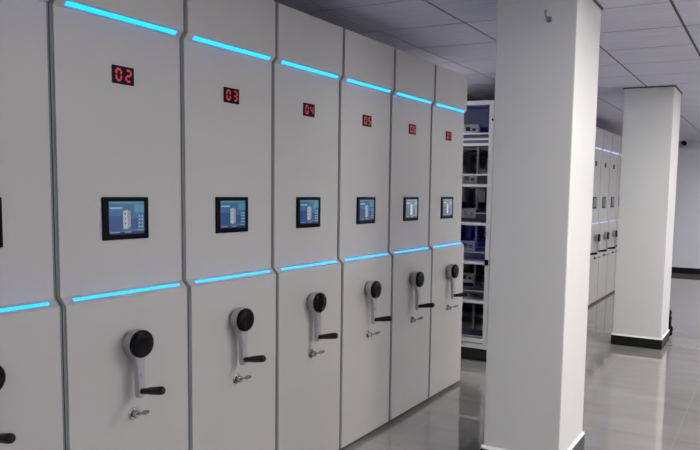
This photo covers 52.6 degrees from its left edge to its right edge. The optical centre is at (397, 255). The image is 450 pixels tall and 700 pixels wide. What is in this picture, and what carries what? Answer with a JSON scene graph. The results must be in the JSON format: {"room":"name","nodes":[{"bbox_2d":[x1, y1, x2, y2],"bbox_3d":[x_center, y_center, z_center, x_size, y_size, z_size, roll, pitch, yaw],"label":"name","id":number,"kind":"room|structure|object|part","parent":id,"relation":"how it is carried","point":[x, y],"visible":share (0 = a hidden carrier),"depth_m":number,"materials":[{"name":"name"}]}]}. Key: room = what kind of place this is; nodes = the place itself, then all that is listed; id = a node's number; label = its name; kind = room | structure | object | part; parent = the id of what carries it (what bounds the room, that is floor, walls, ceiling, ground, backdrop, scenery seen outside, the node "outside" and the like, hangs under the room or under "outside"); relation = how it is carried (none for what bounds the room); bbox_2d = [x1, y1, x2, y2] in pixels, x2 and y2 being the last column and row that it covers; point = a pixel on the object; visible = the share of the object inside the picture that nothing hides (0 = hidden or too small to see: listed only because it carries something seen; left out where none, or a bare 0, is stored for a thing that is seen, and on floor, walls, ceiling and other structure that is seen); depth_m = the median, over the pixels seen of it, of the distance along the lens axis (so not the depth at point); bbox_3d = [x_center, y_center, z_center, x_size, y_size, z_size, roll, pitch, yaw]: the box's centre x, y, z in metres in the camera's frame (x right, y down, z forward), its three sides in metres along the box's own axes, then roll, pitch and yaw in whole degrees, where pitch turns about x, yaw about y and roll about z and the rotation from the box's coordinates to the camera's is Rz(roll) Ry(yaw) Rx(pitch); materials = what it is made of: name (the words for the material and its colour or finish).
{"room":"archive storage room","nodes":[
{"label":"archive storage room","id":0,"kind":"room"},
{"bbox_2d":[273,0,699,140],"bbox_3d":[1.385,-1.580,5.269,10.300,0.100,19.200,4,6,28],"label":"ceiling","id":1,"kind":"structure","parent":0,"point":[644,43],"depth_m":4.87,"materials":[{"name":"tile"}]},
{"bbox_2d":[339,273,699,449],"bbox_3d":[1.334,1.115,5.521,10.300,0.100,19.200,4,6,28],"label":"floor","id":2,"kind":"structure","parent":0,"point":[636,398],"depth_m":5.34,"materials":[{"name":"tile"}]},
{"bbox_2d":[0,0,64,449],"bbox_3d":[-2.473,0.018,2.800,2.999,2.422,0.596,4,6,28],"label":"tall cabinet","id":3,"kind":"object","parent":2,"relation":"on","point":[31,356],"visible":1,"depth_m":2.34,"materials":[{"name":"grey metal"}]},
{"bbox_2d":[48,0,188,449],"bbox_3d":[-2.190,-0.026,3.327,2.999,2.422,0.596,4,6,28],"label":"tall cabinet","id":4,"kind":"object","parent":2,"relation":"on","point":[121,292],"visible":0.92,"depth_m":2.66,"materials":[{"name":"grey metal"}]},
{"bbox_3d":[-1.002,0.413,2.719,0.057,0.265,0.108,4,6,28],"label":"crank arm","id":5,"kind":"part","parent":4,"relation":"part of","materials":[{"name":"silver metal"}]},
{"bbox_2d":[180,0,275,449],"bbox_3d":[-1.907,-0.070,3.855,2.999,2.422,0.596,4,6,28],"label":"tall cabinet","id":6,"kind":"object","parent":2,"relation":"on","point":[228,47],"visible":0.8,"depth_m":3.19,"materials":[{"name":"grey metal"}]},
{"bbox_3d":[-0.719,0.369,3.247,0.057,0.265,0.108,4,6,28],"label":"crank arm","id":7,"kind":"part","parent":6,"relation":"part of","materials":[{"name":"silver metal"}]},
{"bbox_2d":[271,3,342,449],"bbox_3d":[-1.625,-0.114,4.382,2.999,2.422,0.596,4,6,28],"label":"tall cabinet","id":8,"kind":"object","parent":2,"relation":"on","point":[307,66],"visible":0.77,"depth_m":3.72,"materials":[{"name":"grey metal"}]},
{"bbox_3d":[-0.437,0.326,3.774,0.057,0.265,0.108,4,6,28],"label":"crank arm","id":9,"kind":"part","parent":8,"relation":"part of","materials":[{"name":"silver metal"}]},
{"bbox_2d":[337,29,393,448],"bbox_3d":[-1.342,-0.158,4.910,2.999,2.422,0.596,4,6,28],"label":"tall cabinet","id":10,"kind":"object","parent":2,"relation":"on","point":[366,85],"visible":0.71,"depth_m":4.25,"materials":[{"name":"grey metal"}]},
{"bbox_3d":[-0.154,0.282,4.301,0.057,0.265,0.108,4,6,28],"label":"crank arm","id":11,"kind":"part","parent":10,"relation":"part of","materials":[{"name":"silver metal"}]},
{"bbox_2d":[388,49,434,419],"bbox_3d":[-1.059,-0.202,5.437,2.999,2.422,0.596,4,6,28],"label":"tall cabinet","id":12,"kind":"object","parent":2,"relation":"on","point":[412,96],"visible":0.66,"depth_m":4.78,"materials":[{"name":"grey metal"}]},
{"bbox_3d":[0.129,0.238,4.829,0.057,0.265,0.108,4,6,28],"label":"crank arm","id":13,"kind":"part","parent":12,"relation":"part of","materials":[{"name":"silver metal"}]},
{"bbox_2d":[428,64,468,396],"bbox_3d":[-0.776,-0.246,5.964,2.999,2.422,0.596,4,6,28],"label":"tall cabinet","id":14,"kind":"object","parent":2,"relation":"on","point":[449,106],"visible":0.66,"depth_m":5.31,"materials":[{"name":"grey metal"}]},
{"bbox_3d":[0.411,0.194,5.356,0.057,0.265,0.108,4,6,28],"label":"crank arm","id":15,"kind":"part","parent":14,"relation":"part of","materials":[{"name":"silver metal"}]},
{"bbox_2d":[461,159,485,265],"bbox_3d":[0.993,-0.521,9.265,2.999,2.422,0.596,4,6,28],"label":"shelf","id":16,"kind":"object","parent":2,"relation":"on","point":[462,232],"visible":0.02,"depth_m":9.34,"materials":[{"name":"grey metal"}]},
{"bbox_3d":[0.879,-0.250,9.348,2.748,0.115,0.566,4,6,28],"label":"shelf","id":17,"kind":"part","parent":16,"relation":"part of","materials":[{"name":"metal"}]},
{"bbox_3d":[0.899,-1.313,9.249,2.748,0.116,0.566,4,6,28],"label":"shelf","id":18,"kind":"part","parent":16,"relation":"part of","materials":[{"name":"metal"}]},
{"bbox_2d":[461,100,494,360],"bbox_3d":[-0.138,-0.345,7.155,2.999,2.422,0.596,4,6,28],"label":"shelving unit","id":19,"kind":"object","parent":2,"relation":"on","point":[478,114],"visible":0.11,"depth_m":6.55,"materials":[{"name":"white metal"}]},
{"bbox_3d":[-0.267,0.694,7.311,2.748,0.115,0.572,4,6,28],"label":"shelf","id":20,"kind":"part","parent":19,"relation":"part of","materials":[{"name":"metal"}]},
{"bbox_3d":[-0.259,0.280,7.272,2.748,0.115,0.566,4,6,28],"label":"shelf","id":21,"kind":"part","parent":19,"relation":"part of","materials":[{"name":"metal"}]},
{"bbox_3d":[-0.245,-0.427,7.206,2.748,0.115,0.566,4,6,28],"label":"shelf","id":22,"kind":"part","parent":19,"relation":"part of","materials":[{"name":"metal"}]},
{"bbox_3d":[-0.252,-0.075,7.239,2.748,0.115,0.566,4,6,28],"label":"shelf","id":23,"kind":"part","parent":19,"relation":"part of","materials":[{"name":"metal"}]},
{"bbox_2d":[461,156,487,305],"bbox_3d":[0.710,-0.477,8.737,2.999,2.422,0.596,4,6,28],"label":"storage rack","id":24,"kind":"object","parent":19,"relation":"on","point":[478,267],"visible":0.02,"depth_m":8.63,"materials":[{"name":"grey metal"}]},
{"bbox_3d":[0.596,-0.206,8.821,2.748,0.115,0.566,4,6,28],"label":"shelf","id":25,"kind":"part","parent":24,"relation":"part of","materials":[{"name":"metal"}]},
{"bbox_3d":[0.589,0.148,8.854,2.748,0.115,0.566,4,6,28],"label":"shelf","id":26,"kind":"part","parent":24,"relation":"part of","materials":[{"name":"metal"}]},
{"bbox_3d":[0.616,-1.269,8.722,2.748,0.116,0.566,4,6,28],"label":"shelf","id":27,"kind":"part","parent":24,"relation":"part of","materials":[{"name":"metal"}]},
{"bbox_2d":[461,134,488,314],"bbox_3d":[0.428,-0.433,8.210,2.999,2.422,0.596,4,6,28],"label":"storage rack","id":28,"kind":"object","parent":19,"relation":"on","point":[466,307],"visible":0.04,"depth_m":8.19,"materials":[{"name":"grey metal"}]},
{"bbox_3d":[0.299,0.606,8.366,2.748,0.115,0.572,4,6,28],"label":"shelf","id":29,"kind":"part","parent":28,"relation":"part of","materials":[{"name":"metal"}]},
{"bbox_3d":[0.313,-0.163,8.294,2.748,0.115,0.566,4,6,28],"label":"shelf","id":30,"kind":"part","parent":28,"relation":"part of","materials":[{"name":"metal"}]},
{"bbox_3d":[0.307,0.192,8.327,2.748,0.115,0.566,4,6,28],"label":"shelf","id":31,"kind":"part","parent":28,"relation":"part of","materials":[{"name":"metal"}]},
{"bbox_3d":[0.334,-1.225,8.194,2.748,0.116,0.566,4,6,28],"label":"shelf","id":32,"kind":"part","parent":28,"relation":"part of","materials":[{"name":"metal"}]},
{"bbox_3d":[-0.239,-0.773,7.174,2.748,0.116,0.566,4,6,28],"label":"shelf","id":33,"kind":"part","parent":19,"relation":"part of","materials":[{"name":"metal"}]},
{"bbox_2d":[462,127,488,326],"bbox_3d":[0.145,-0.389,7.683,2.999,2.422,0.596,4,6,28],"label":"storage rack","id":34,"kind":"object","parent":19,"relation":"on","point":[466,318],"visible":0.02,"depth_m":7.38,"materials":[{"name":"grey metal"}]},
{"bbox_3d":[0.016,0.650,7.838,2.748,0.115,0.572,4,6,28],"label":"shelf","id":35,"kind":"part","parent":34,"relation":"part of","materials":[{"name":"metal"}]},
{"bbox_3d":[0.024,0.236,7.800,2.748,0.115,0.566,4,6,28],"label":"shelf","id":36,"kind":"part","parent":34,"relation":"part of","materials":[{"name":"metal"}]},
{"bbox_3d":[0.031,-0.118,7.766,2.748,0.115,0.566,4,6,28],"label":"shelf","id":37,"kind":"part","parent":34,"relation":"part of","materials":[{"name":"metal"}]},
{"bbox_3d":[0.051,-1.181,7.667,2.748,0.116,0.566,4,6,28],"label":"shelf","id":38,"kind":"part","parent":34,"relation":"part of","materials":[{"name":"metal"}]},
{"bbox_3d":[0.056,-1.417,7.645,2.748,0.206,0.566,4,6,28],"label":"shelf","id":39,"kind":"part","parent":34,"relation":"part of","materials":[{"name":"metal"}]},
{"bbox_3d":[-0.232,-1.137,7.140,2.748,0.116,0.566,4,6,28],"label":"shelf","id":40,"kind":"part","parent":19,"relation":"part of","materials":[{"name":"metal"}]},
{"bbox_3d":[0.750,-0.298,6.697,0.018,2.150,0.016,4,6,28],"label":"post","id":41,"kind":"part","parent":19,"relation":"part of","materials":[{"name":"metal"}]},
{"bbox_3d":[-0.227,-1.373,7.117,2.748,0.206,0.566,4,6,28],"label":"shelf","id":42,"kind":"part","parent":19,"relation":"part of","materials":[{"name":"metal"}]},
{"bbox_2d":[461,127,606,304],"bbox_3d":[1.558,-0.609,10.319,2.999,2.422,0.596,4,6,28],"label":"tall cabinet","id":43,"kind":"object","parent":2,"relation":"on","point":[599,138],"visible":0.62,"depth_m":9.73,"materials":[{"name":"grey metal"}]},
{"bbox_3d":[1.444,-0.338,10.403,2.748,0.115,0.566,4,6,28],"label":"shelf","id":44,"kind":"part","parent":43,"relation":"part of","materials":[{"name":"metal"}]},
{"bbox_3d":[2.705,-0.538,9.711,0.060,2.406,0.574,4,6,28],"label":"panel","id":45,"kind":"part","parent":43,"relation":"part of","materials":[{"name":"white metal"}]},
{"bbox_3d":[2.747,-0.169,9.711,0.057,0.265,0.108,4,6,28],"label":"crank arm","id":46,"kind":"part","parent":43,"relation":"part of","materials":[{"name":"silver metal"}]},
{"bbox_2d":[461,130,615,299],"bbox_3d":[1.841,-0.653,10.847,2.999,2.422,0.596,4,6,28],"label":"tall cabinet","id":47,"kind":"object","parent":2,"relation":"on","point":[607,143],"visible":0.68,"depth_m":10.21,"materials":[{"name":"grey metal"}]},
{"bbox_3d":[2.988,-0.582,10.238,0.060,2.406,0.574,4,6,28],"label":"panel","id":48,"kind":"part","parent":47,"relation":"part of","materials":[{"name":"white metal"}]},
{"bbox_3d":[3.029,-0.213,10.239,0.057,0.265,0.108,4,6,28],"label":"crank arm","id":49,"kind":"part","parent":47,"relation":"part of","materials":[{"name":"silver metal"}]},
{"bbox_2d":[462,134,620,294],"bbox_3d":[2.124,-0.697,11.374,2.999,2.422,0.596,4,6,28],"label":"tall cabinet","id":50,"kind":"object","parent":2,"relation":"on","point":[615,152],"visible":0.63,"depth_m":10.73,"materials":[{"name":"grey metal"}]},
{"bbox_3d":[3.271,-0.626,10.765,0.060,2.406,0.574,4,6,28],"label":"panel","id":51,"kind":"part","parent":50,"relation":"part of","materials":[{"name":"white metal"}]},
{"bbox_3d":[3.312,-0.257,10.766,0.057,0.265,0.108,4,6,28],"label":"crank arm","id":52,"kind":"part","parent":50,"relation":"part of","materials":[{"name":"silver metal"}]},
{"bbox_2d":[480,0,603,449],"bbox_3d":[0.828,-0.115,4.028,0.457,2.607,0.556,4,6,28],"label":"column","id":53,"kind":"structure","parent":2,"relation":"on","point":[546,74],"depth_m":3.80,"materials":[{"name":"paint"}]},
{"bbox_3d":[0.804,1.134,4.145,0.457,0.098,0.556,4,6,28],"label":"skirting","id":54,"kind":"part","parent":53,"relation":"part of","materials":[{"name":"black"}]},
{"bbox_2d":[544,10,552,22],"bbox_3d":[0.774,-1.231,3.627,0.034,0.056,0.059,4,6,28],"label":"wall hook","id":55,"kind":"object","parent":53,"relation":"attached to","point":[549,19],"visible":1,"depth_m":3.64,"materials":[{"name":"silver metal"}]},
{"bbox_2d":[463,137,621,289],"bbox_3d":[2.407,-0.741,11.902,2.999,2.422,0.596,4,6,28],"label":"tall cabinet","id":56,"kind":"object","parent":2,"relation":"on","point":[619,155],"visible":0.06,"depth_m":11.10,"materials":[{"name":"grey metal"}]},
{"bbox_3d":[3.554,-0.670,11.293,0.060,2.406,0.574,4,6,28],"label":"panel","id":57,"kind":"part","parent":56,"relation":"part of","materials":[{"name":"white metal"}]},
{"bbox_2d":[611,85,682,349],"bbox_3d":[2.589,-0.390,7.319,0.496,2.607,0.576,4,6,28],"label":"column","id":58,"kind":"structure","parent":2,"relation":"on","point":[651,115],"depth_m":7.08,"materials":[{"name":"paint"}]},
{"bbox_3d":[2.565,0.859,7.436,0.496,0.098,0.576,4,6,28],"label":"skirting","id":59,"kind":"part","parent":58,"relation":"part of","materials":[{"name":"black"}]},
{"bbox_2d":[668,312,672,336],"bbox_3d":[2.853,0.716,7.712,0.303,0.344,0.186,4,6,28],"label":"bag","id":60,"kind":"object","parent":2,"relation":"on","point":[670,314],"visible":0.2,"depth_m":7.62,"materials":[{"name":"black"}]},
{"bbox_2d":[462,141,699,268],"bbox_3d":[5.907,-0.940,13.877,10.300,2.807,0.100,4,6,28],"label":"wall","id":61,"kind":"structure","parent":0,"point":[686,237],"depth_m":13.92,"materials":[{"name":"paint"}]},
{"bbox_2d":[671,267,699,273],"bbox_3d":[5.856,0.305,13.943,10.260,0.115,0.015,4,6,28],"label":"baseboard","id":62,"kind":"structure","parent":61,"relation":"attached to","point":[674,269],"depth_m":14.00,"materials":[{"name":"black"}]}
]}

